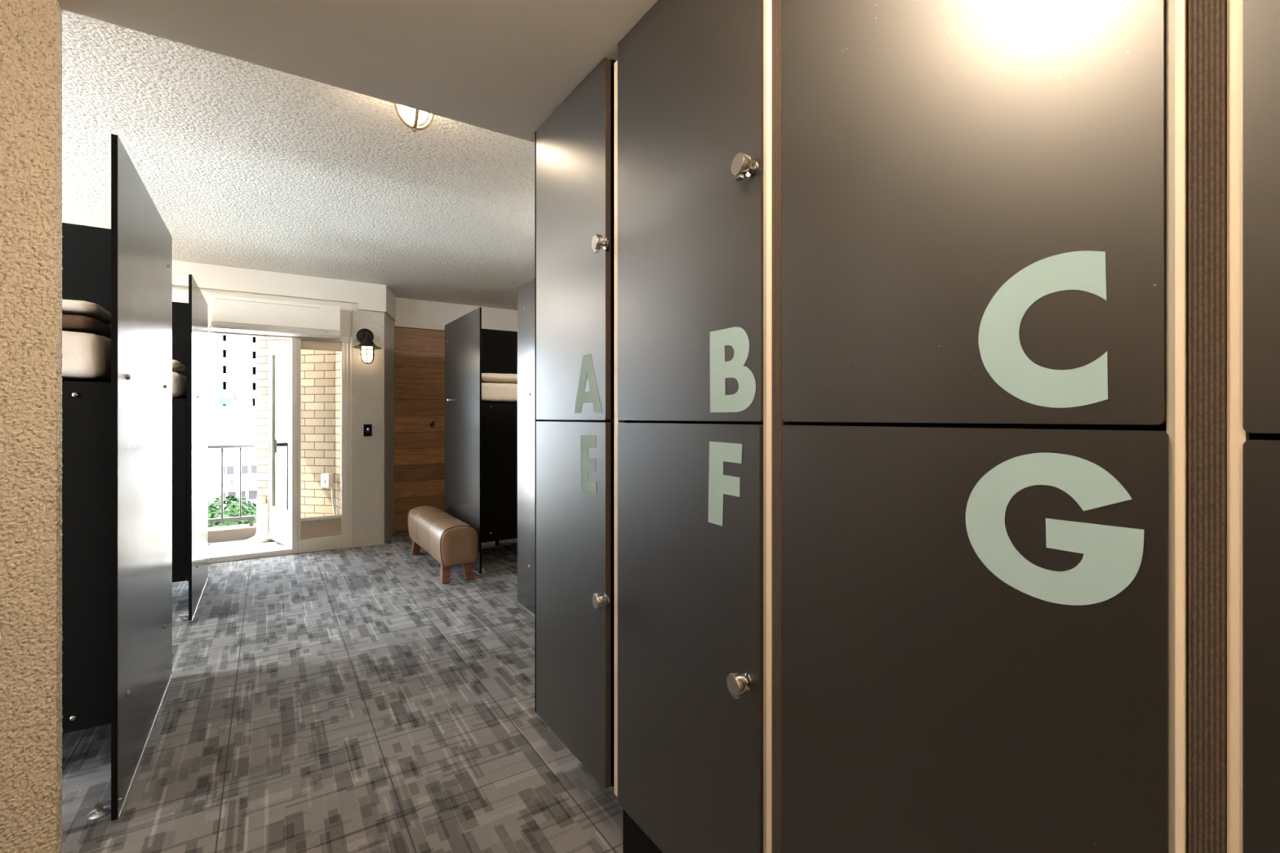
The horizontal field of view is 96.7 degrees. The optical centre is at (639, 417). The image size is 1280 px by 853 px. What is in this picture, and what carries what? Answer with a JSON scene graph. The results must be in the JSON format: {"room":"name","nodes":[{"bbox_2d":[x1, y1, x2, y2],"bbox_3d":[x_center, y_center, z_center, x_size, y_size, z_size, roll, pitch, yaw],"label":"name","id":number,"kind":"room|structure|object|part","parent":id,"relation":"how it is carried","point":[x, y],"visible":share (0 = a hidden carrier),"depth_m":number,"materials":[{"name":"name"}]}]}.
{"room":"hostel locker room","nodes":[
{"label":"hostel locker room","id":0,"kind":"room"},
{"bbox_2d":[0,0,62,852],"bbox_3d":[-2.001,0.107,1.181,1.145,2.385,0.053,0,0,-33],"label":"wall","id":1,"kind":"structure","parent":0,"point":[31,637],"depth_m":1.45,"materials":[{"name":"paint"}]},
{"bbox_2d":[208,538,276,546],"bbox_3d":[-4.740,1.425,5.509,3.300,0.150,1.490,0,0,-33],"label":"floor","id":2,"kind":"structure","parent":0,"point":[218,543],"depth_m":6.13,"materials":[{"name":"paint"}]},
{"bbox_2d":[208,523,256,542],"bbox_3d":[-5.074,1.290,6.019,3.300,0.120,0.270,0,0,-33],"label":"kerb","id":3,"kind":"object","parent":2,"relation":"on","point":[215,534],"depth_m":6.27,"materials":[{"name":"concrete"}]},
{"bbox_2d":[208,444,254,526],"bbox_3d":[-5.388,0.766,5.796,2.430,0.926,0.042,0,0,-33],"label":"balcony railing","id":4,"kind":"object","parent":3,"relation":"on","point":[251,518],"visible":0.25,"depth_m":6.36,"materials":[{"name":"grey metal"}]},
{"bbox_3d":[-5.388,0.325,5.796,2.430,0.044,0.042,0,0,-33],"label":"rail","id":5,"kind":"part","parent":4,"relation":"part of","materials":[{"name":"grey metal"}]},
{"bbox_3d":[-5.388,1.135,5.796,2.430,0.040,0.040,0,0,-33],"label":"rail","id":6,"kind":"part","parent":4,"relation":"part of","materials":[{"name":"grey metal"}]},
{"bbox_3d":[-4.401,1.190,6.442,0.040,0.080,0.030,0,0,-33],"label":"post","id":7,"kind":"part","parent":4,"relation":"part of","materials":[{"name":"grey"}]},
{"bbox_2d":[208,497,262,547],"bbox_3d":[-4.587,1.113,5.501,0.273,0.467,1.747,0,0,36],"label":"drain pipe","id":8,"kind":"object","parent":2,"relation":"on","point":[259,500],"visible":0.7,"depth_m":6.23,"materials":[{"name":"white"}]},
{"bbox_2d":[208,503,268,548],"bbox_3d":[-4.510,1.148,5.489,0.273,0.397,1.747,0,0,36],"label":"drain pipe","id":9,"kind":"object","parent":2,"relation":"on","point":[265,506],"visible":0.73,"depth_m":6.22,"materials":[{"name":"white"}]},
{"bbox_2d":[208,532,271,550],"bbox_3d":[-4.433,1.183,5.477,0.273,0.327,1.747,0,0,36],"label":"drain pipe","id":10,"kind":"object","parent":2,"relation":"on","point":[267,539],"visible":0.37,"depth_m":5.96,"materials":[{"name":"white"}]},
{"bbox_2d":[172,260,395,321],"bbox_3d":[-4.194,-1.214,5.134,3.805,0.273,0.615,0,0,-33],"label":"beam","id":11,"kind":"structure","parent":0,"point":[368,296],"depth_m":5.33,"materials":[{"name":"white paint"}]},
{"bbox_2d":[257,337,336,539],"bbox_3d":[-3.745,0.015,6.319,0.981,2.670,0.200,0,0,10],"label":"brick wall","id":12,"kind":"structure","parent":0,"point":[317,367],"depth_m":6.19,"materials":[{"name":"beige brick"}]},
{"bbox_2d":[172,285,351,563],"bbox_3d":[-3.771,0.080,5.539,1.655,2.440,0.749,0,0,-33],"label":"door","id":13,"kind":"structure","parent":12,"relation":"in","point":[283,357],"depth_m":5.56,"materials":[{"name":"beige"}]},
{"bbox_3d":[-3.832,1.275,5.171,1.150,0.050,0.190,0,0,-33],"label":"sill","id":14,"kind":"part","parent":13,"relation":"part of","materials":[{"name":"white plastic"}]},
{"bbox_3d":[-3.600,-0.970,5.278,1.655,0.340,0.085,0,0,-33],"label":"transom panel","id":15,"kind":"part","parent":13,"relation":"part of","materials":[{"name":"white paint"}]},
{"bbox_3d":[-3.836,0.300,5.899,0.023,0.140,0.050,0,0,-33],"label":"handle","id":16,"kind":"part","parent":13,"relation":"part of","materials":[{"name":"white plastic"}]},
{"bbox_2d":[210,293,340,339],"bbox_3d":[-3.341,-0.921,5.264,0.993,0.310,0.218,0,0,-33],"label":"roller blind","id":17,"kind":"object","parent":13,"relation":"attached to","point":[228,313],"visible":1,"depth_m":5.16,"materials":[{"name":"white fabric"}]},
{"bbox_3d":[-3.595,0.250,5.269,1.655,2.100,0.085,0,0,-33],"label":"frame","id":18,"kind":"part","parent":13,"relation":"part of","materials":[{"name":"beige"}]},
{"bbox_3d":[-3.600,1.090,5.720,0.507,0.240,0.016,0,0,42],"label":"kick panel","id":19,"kind":"part","parent":13,"relation":"part of","materials":[{"name":"white plastic"}]},
{"bbox_3d":[-3.600,0.140,5.720,0.507,1.560,0.006,0,0,42],"label":"pane","id":20,"kind":"part","parent":13,"relation":"part of","materials":[{"name":"clear glass"}]},
{"bbox_2d":[62,9,534,310],"bbox_3d":[-2.110,-1.400,4.093,6.150,0.100,4.940,0,0,-33],"label":"ceiling","id":21,"kind":"structure","parent":0,"point":[244,164],"depth_m":3.13,"materials":[{"name":"white paint"}]},
{"bbox_2d":[394,103,434,132],"bbox_3d":[-0.929,-1.263,2.344,0.170,0.174,0.170,0,0,-33],"label":"ceiling lamp","id":22,"kind":"object","parent":21,"relation":"attached to","point":[415,117],"visible":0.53,"depth_m":2.32,"materials":[{"name":"beige glass"}]},
{"bbox_2d":[394,297,517,331],"bbox_3d":[-1.826,-1.188,7.123,2.355,0.325,0.180,0,0,-33],"label":"bulkhead","id":23,"kind":"object","parent":21,"relation":"attached to","point":[410,313],"visible":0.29,"depth_m":6.68,"materials":[{"name":"white paint"}]},
{"bbox_2d":[336,351,341,515],"bbox_3d":[-3.100,0.015,5.984,0.060,2.670,0.466,0,0,-42],"label":"brick wall","id":24,"kind":"structure","parent":0,"point":[338,353],"depth_m":6.07,"materials":[{"name":"beige brick"}]},
{"bbox_2d":[297,337,351,553],"bbox_3d":[-3.096,0.250,5.593,0.466,2.100,0.108,0,0,-33],"label":"window","id":25,"kind":"structure","parent":24,"relation":"in","point":[322,533],"depth_m":5.63,"materials":[{"name":"beige"}]},
{"bbox_3d":[-3.123,-0.703,5.575,0.350,0.095,0.030,0,0,-33],"label":"head panel","id":26,"kind":"part","parent":25,"relation":"part of","materials":[{"name":"beige"}]},
{"bbox_2d":[320,473,336,515],"bbox_3d":[-3.312,0.975,6.059,0.152,0.749,0.075,0,0,10],"label":"box","id":27,"kind":"object","parent":24,"relation":"attached to","point":[326,479],"visible":0.84,"depth_m":6.04,"materials":[{"name":"white plastic"}]},
{"bbox_2d":[62,530,622,852],"bbox_3d":[-1.095,1.330,2.540,6.150,0.060,8.650,0,0,-33],"label":"floor","id":28,"kind":"structure","parent":0,"point":[356,700],"depth_m":2.36,"materials":[{"name":"carpet"}]},
{"bbox_2d":[62,133,172,822],"bbox_3d":[-2.820,0.200,1.805,1.956,2.200,1.249,0,0,-33],"label":"locker","id":29,"kind":"object","parent":28,"relation":"on","point":[117,434],"visible":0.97,"depth_m":2.02,"materials":[{"name":"black"}]},
{"bbox_2d":[62,330,111,382],"bbox_3d":[-2.908,-0.221,1.899,1.822,0.177,0.906,0,0,-33],"label":"mattress","id":30,"kind":"object","parent":29,"relation":"on","point":[86,357],"visible":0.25,"depth_m":2.00,"materials":[{"name":"white fabric"}]},
{"bbox_2d":[62,314,111,338],"bbox_3d":[-2.518,-0.341,1.895,1.105,0.052,0.415,0,0,-33],"label":"folded blanket","id":31,"kind":"object","parent":30,"relation":"on","point":[75,323],"visible":0.31,"depth_m":2.04,"materials":[{"name":"brown fabric"}]},
{"bbox_2d":[62,299,111,324],"bbox_3d":[-2.507,-0.395,1.884,1.113,0.058,0.404,0,0,-33],"label":"pillow","id":32,"kind":"object","parent":31,"relation":"on","point":[70,307],"visible":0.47,"depth_m":2.03,"materials":[{"name":"white fabric"}]},
{"bbox_3d":[-2.686,0.487,1.539,1.890,1.225,0.018,0,0,-33],"label":"panel","id":33,"kind":"part","parent":29,"relation":"part of","materials":[{"name":"black"}]},
{"bbox_3d":[-3.167,0.100,2.313,1.933,2.000,0.018,0,0,-33],"label":"panel","id":34,"kind":"part","parent":29,"relation":"part of","materials":[{"name":"black"}]},
{"bbox_3d":[-2.009,0.191,2.325,0.016,2.182,1.230,0,0,-33],"label":"privacy panel","id":35,"kind":"part","parent":29,"relation":"part of","materials":[{"name":"black metal"}]},
{"bbox_2d":[172,274,210,622],"bbox_3d":[-4.042,0.230,3.672,1.956,2.260,1.472,0,0,-33],"label":"locker","id":36,"kind":"object","parent":28,"relation":"on","point":[190,544],"visible":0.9,"depth_m":3.82,"materials":[{"name":"black"}]},
{"bbox_3d":[-3.847,0.487,3.313,1.890,1.225,0.018,0,0,-33],"label":"panel","id":37,"kind":"part","parent":36,"relation":"part of","materials":[{"name":"black"}]},
{"bbox_2d":[172,372,186,399],"bbox_3d":[-4.048,-0.221,3.640,1.820,0.179,0.826,0,0,-33],"label":"mattress","id":38,"kind":"object","parent":36,"relation":"on","point":[179,381],"visible":0.11,"depth_m":3.81,"materials":[{"name":"white fabric"}]},
{"bbox_2d":[172,359,185,371],"bbox_3d":[-3.434,-0.363,3.859,0.522,0.087,0.426,0,0,-33],"label":"pillow","id":39,"kind":"object","parent":38,"relation":"on","point":[176,366],"visible":0.18,"depth_m":3.89,"materials":[{"name":"white fabric"}]},
{"bbox_3d":[-4.284,0.100,4.020,1.933,2.000,0.018,0,0,-33],"label":"panel","id":40,"kind":"part","parent":36,"relation":"part of","materials":[{"name":"black"}]},
{"bbox_3d":[-3.036,0.390,3.844,0.038,1.420,0.042,0,0,-33],"label":"post","id":41,"kind":"part","parent":36,"relation":"part of","materials":[{"name":"black metal"}]},
{"bbox_3d":[-3.148,0.191,4.065,0.016,2.182,1.150,0,0,-33],"label":"privacy panel","id":42,"kind":"part","parent":36,"relation":"part of","materials":[{"name":"black"}]},
{"bbox_2d":[407,505,478,583],"bbox_3d":[-1.753,1.075,4.984,0.300,0.450,1.256,0,0,-33],"label":"bench","id":43,"kind":"object","parent":28,"relation":"on","point":[451,541],"visible":1,"depth_m":4.54,"materials":[{"name":"beige leather"}]},
{"bbox_3d":[-2.114,1.222,5.381,0.084,0.155,0.100,0,0,-33],"label":"leg","id":44,"kind":"part","parent":43,"relation":"part of","materials":[{"name":"brown wood"}]},
{"bbox_3d":[-1.533,1.222,4.494,0.084,0.155,0.100,0,0,-33],"label":"leg","id":45,"kind":"part","parent":43,"relation":"part of","materials":[{"name":"brown wood"}]},
{"bbox_3d":[-1.392,1.222,4.586,0.084,0.155,0.100,0,0,-33],"label":"leg","id":46,"kind":"part","parent":43,"relation":"part of","materials":[{"name":"brown wood"}]},
{"bbox_2d":[444,306,517,574],"bbox_3d":[-0.817,0.200,5.643,1.988,2.200,1.119,0,0,-33],"label":"locker","id":47,"kind":"object","parent":28,"relation":"on","point":[481,439],"visible":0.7,"depth_m":5.08,"materials":[{"name":"black metal"}]},
{"bbox_3d":[-1.605,0.191,5.116,0.016,2.182,1.100,0,0,-33],"label":"privacy panel","id":48,"kind":"part","parent":47,"relation":"part of","materials":[{"name":"black"}]},
{"bbox_2d":[481,382,517,403],"bbox_3d":[-0.855,-0.221,5.771,1.821,0.179,0.780,0,0,-33],"label":"mattress","id":49,"kind":"object","parent":47,"relation":"on","point":[491,393],"visible":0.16,"depth_m":5.07,"materials":[{"name":"white fabric"}]},
{"bbox_2d":[481,373,517,383],"bbox_3d":[-1.317,-0.362,5.317,0.524,0.089,0.424,0,0,-33],"label":"pillow","id":50,"kind":"object","parent":49,"relation":"on","point":[486,377],"visible":0.5,"depth_m":5.14,"materials":[{"name":"white fabric"}]},
{"bbox_3d":[-0.650,0.487,5.477,1.890,1.225,0.018,0,0,-33],"label":"panel","id":51,"kind":"part","parent":47,"relation":"part of","materials":[{"name":"black"}]},
{"bbox_3d":[-1.096,0.100,6.119,1.933,2.000,0.018,0,0,-33],"label":"panel","id":52,"kind":"part","parent":47,"relation":"part of","materials":[{"name":"black"}]},
{"bbox_2d":[517,279,534,616],"bbox_3d":[0.294,0.200,3.974,1.956,2.200,1.249,0,0,-33],"label":"locker","id":53,"kind":"object","parent":28,"relation":"on","point":[526,292],"visible":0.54,"depth_m":3.81,"materials":[{"name":"black"}]},
{"bbox_2d":[534,57,624,797],"bbox_3d":[-0.012,0.117,2.019,0.599,2.366,0.599,0,0,-33],"label":"locker","id":54,"kind":"object","parent":28,"relation":"on","point":[576,421],"visible":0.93,"depth_m":1.84,"materials":[{"name":"black metal"}]},
{"bbox_3d":[-0.236,0.558,1.902,0.018,1.084,0.517,0,0,-33],"label":"door","id":55,"kind":"part","parent":54,"relation":"part of","materials":[{"name":"black laminate"}]},
{"bbox_3d":[-0.236,-0.529,1.902,0.018,1.074,0.517,0,0,-33],"label":"door","id":56,"kind":"part","parent":54,"relation":"part of","materials":[{"name":"black laminate"}]},
{"bbox_3d":[-0.133,-0.512,1.661,0.002,0.039,0.039,0,0,-28],"label":"knob","id":57,"kind":"part","parent":54,"relation":"part of","materials":[{"name":"silver metal"}]},
{"bbox_3d":[-0.131,0.537,1.658,0.002,0.039,0.039,0,0,-28],"label":"knob","id":58,"kind":"part","parent":54,"relation":"part of","materials":[{"name":"silver metal"}]},
{"bbox_3d":[-0.117,-0.512,1.671,0.041,0.045,0.046,0,0,-33],"label":"knob","id":59,"kind":"part","parent":54,"relation":"part of","materials":[{"name":"silver metal"}]},
{"bbox_3d":[-0.115,0.537,1.668,0.041,0.045,0.046,0,0,-33],"label":"knob","id":60,"kind":"part","parent":54,"relation":"part of","materials":[{"name":"silver metal"}]},
{"bbox_2d":[617,0,772,852],"bbox_3d":[0.316,0.111,1.518,0.599,2.378,0.591,0,0,-33],"label":"locker","id":61,"kind":"object","parent":28,"relation":"on","point":[695,77],"visible":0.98,"depth_m":1.34,"materials":[{"name":"black metal"}]},
{"bbox_3d":[0.097,0.558,1.393,0.018,1.084,0.560,0,0,-33],"label":"door","id":62,"kind":"part","parent":61,"relation":"part of","materials":[{"name":"black laminate"}]},
{"bbox_3d":[0.098,-0.529,1.392,0.018,1.074,0.564,0,0,-33],"label":"door","id":63,"kind":"part","parent":61,"relation":"part of","materials":[{"name":"black laminate"}]},
{"bbox_3d":[0.190,0.550,1.167,0.002,0.039,0.039,0,0,-28],"label":"knob","id":64,"kind":"part","parent":61,"relation":"part of","materials":[{"name":"silver metal"}]},
{"bbox_3d":[0.198,-0.515,1.155,0.004,0.038,0.039,0,0,-29],"label":"knob","id":65,"kind":"part","parent":61,"relation":"part of","materials":[{"name":"silver metal"}]},
{"bbox_3d":[0.206,0.550,1.177,0.041,0.046,0.046,0,0,-33],"label":"knob","id":66,"kind":"part","parent":61,"relation":"part of","materials":[{"name":"silver metal"}]},
{"bbox_3d":[0.214,-0.515,1.165,0.041,0.046,0.046,0,0,-33],"label":"knob","id":67,"kind":"part","parent":61,"relation":"part of","materials":[{"name":"silver metal"}]},
{"bbox_2d":[772,0,1188,852],"bbox_3d":[0.661,0.111,1.026,0.561,2.378,0.607,0,0,-33],"label":"locker","id":68,"kind":"object","parent":28,"relation":"on","point":[980,207],"visible":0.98,"depth_m":0.80,"materials":[{"name":"black metal"}]},
{"bbox_3d":[0.437,-0.529,0.874,0.018,1.074,0.562,0,0,-33],"label":"door","id":69,"kind":"part","parent":68,"relation":"part of","materials":[{"name":"black laminate"}]},
{"bbox_3d":[0.438,0.558,0.872,0.018,1.084,0.565,0,0,-33],"label":"door","id":70,"kind":"part","parent":68,"relation":"part of","materials":[{"name":"black laminate"}]},
{"bbox_2d":[1188,0,1279,852],"bbox_3d":[0.996,0.111,0.515,0.560,2.378,0.611,0,0,-33],"label":"locker","id":71,"kind":"object","parent":28,"relation":"on","point":[1234,45],"visible":1,"depth_m":0.59,"materials":[{"name":"black wood"}]},
{"bbox_3d":[0.780,0.561,0.349,0.018,1.077,0.569,0,0,-33],"label":"door","id":72,"kind":"part","parent":71,"relation":"part of","materials":[{"name":"black laminate"}]},
{"bbox_3d":[0.780,-0.525,0.349,0.018,1.082,0.569,0,0,-33],"label":"door","id":73,"kind":"part","parent":71,"relation":"part of","materials":[{"name":"black laminate"}]},
{"bbox_2d":[57,0,657,142],"bbox_3d":[0.676,-1.268,0.747,5.150,0.365,3.710,0,0,-33],"label":"ceiling","id":74,"kind":"structure","parent":0,"point":[504,67],"depth_m":1.64,"materials":[{"name":"paint"}]},
{"bbox_2d":[351,302,394,547],"bbox_3d":[-2.865,-0.025,6.114,0.490,2.650,0.730,0,0,-33],"label":"wall pillar","id":75,"kind":"structure","parent":0,"point":[372,384],"depth_m":5.78,"materials":[{"name":"paint"}]},
{"bbox_2d":[352,328,382,364],"bbox_3d":[-2.697,-0.709,5.629,0.262,0.367,0.266,0,0,-33],"label":"wall sconce","id":76,"kind":"object","parent":75,"relation":"attached to","point":[365,336],"visible":1,"depth_m":5.60,"materials":[{"name":"brown metal"}]},
{"bbox_3d":[-2.725,-0.809,5.669,0.046,0.079,0.143,0,0,-33],"label":"arm","id":77,"kind":"part","parent":76,"relation":"part of","materials":[{"name":"brown metal"}]},
{"bbox_3d":[-2.696,-0.743,5.628,0.262,0.114,0.262,0,0,-33],"label":"lamp shade","id":78,"kind":"part","parent":76,"relation":"part of","materials":[{"name":"brown metal"}]},
{"bbox_2d":[361,346,373,362],"bbox_3d":[-2.696,-0.618,5.628,0.106,0.155,0.106,0,0,-33],"label":"shade","id":79,"kind":"object","parent":76,"relation":"on","point":[366,351],"depth_m":5.59,"materials":[{"name":"white glass"}]},
{"bbox_2d":[363,424,372,436],"bbox_3d":[-2.749,0.132,5.746,0.076,0.122,0.012,0,0,-33],"label":"light switch","id":80,"kind":"object","parent":75,"relation":"attached to","point":[367,428],"visible":1,"depth_m":5.74,"materials":[{"name":"black plastic"}]},
{"bbox_2d":[394,327,444,531],"bbox_3d":[-1.842,0.138,7.148,2.355,2.325,0.120,0,0,-33],"label":"wall","id":81,"kind":"structure","parent":0,"point":[419,353],"depth_m":6.59,"materials":[{"name":"brown wood"}]},
{"bbox_2d":[429,421,434,426],"bbox_3d":[-2.420,0.080,6.648,0.052,0.072,0.084,0,0,-33],"label":"coat hook","id":82,"kind":"object","parent":81,"relation":"attached to","point":[432,424],"visible":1,"depth_m":6.67,"materials":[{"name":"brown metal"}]},
{"label":"outside","id":83,"kind":"structure","parent":0,"visible":0},
{"bbox_3d":[-79.354,15.800,93.872,150.000,1.000,216.000,0,0,-33],"label":"ground","id":84,"kind":"structure","parent":83,"visible":0},
{"bbox_2d":[208,495,256,527],"bbox_3d":[-29.596,10.452,40.465,6.752,9.696,6.700,0,0,-33],"label":"tree","id":85,"kind":"object","parent":84,"relation":"on","point":[248,508],"visible":0.13,"depth_m":39.61,"materials":[{"name":"green plant"}]},
{"bbox_2d":[208,408,257,516],"bbox_3d":[-55.002,7.097,77.660,15.000,16.406,21.800,0,0,-33],"label":"podium building","id":86,"kind":"structure","parent":84,"relation":"on","point":[226,426],"depth_m":69.83,"materials":[{"name":"white concrete"}]},
{"bbox_3d":[-51.725,0.632,68.834,1.242,2.212,0.140,0,0,-33],"label":"cladding panel","id":87,"kind":"part","parent":86,"relation":"part of","materials":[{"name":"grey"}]},
{"bbox_2d":[217,395,231,408],"bbox_3d":[-51.367,-1.899,70.355,1.269,1.584,0.245,0,0,-33],"label":"flag","id":88,"kind":"object","parent":86,"relation":"on","point":[223,400],"visible":0.89,"depth_m":70.31,"materials":[{"name":"grey fabric"}]},
{"bbox_3d":[-50.703,0.632,69.502,0.950,2.212,0.140,0,0,-33],"label":"cladding panel","id":89,"kind":"part","parent":86,"relation":"part of","materials":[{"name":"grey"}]},
{"bbox_3d":[-49.740,0.632,70.132,1.096,2.212,0.140,0,0,-33],"label":"cladding panel","id":90,"kind":"part","parent":86,"relation":"part of","materials":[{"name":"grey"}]},
{"bbox_2d":[231,392,244,408],"bbox_3d":[-50.201,-2.066,71.118,1.269,1.918,0.245,0,0,-33],"label":"flag","id":91,"kind":"object","parent":86,"relation":"on","point":[237,397],"visible":0.89,"depth_m":71.07,"materials":[{"name":"grey fabric"}]},
{"bbox_3d":[-48.623,0.632,70.863,1.184,2.212,0.140,0,0,-33],"label":"cladding panel","id":92,"kind":"part","parent":86,"relation":"part of","materials":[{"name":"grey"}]},
{"bbox_2d":[254,393,257,408],"bbox_3d":[-48.236,-2.045,72.403,1.269,1.877,0.245,0,0,-33],"label":"flag","id":93,"kind":"object","parent":86,"relation":"on","point":[255,394],"visible":0.32,"depth_m":72.08,"materials":[{"name":"grey fabric"}]},
{"bbox_2d":[208,333,257,408],"bbox_3d":[-81.067,-12.700,110.916,11.800,56.000,15.600,0,0,-33],"label":"apartment tower","id":94,"kind":"structure","parent":84,"relation":"on","point":[232,359],"depth_m":106.09,"materials":[{"name":"white concrete"}]}
]}

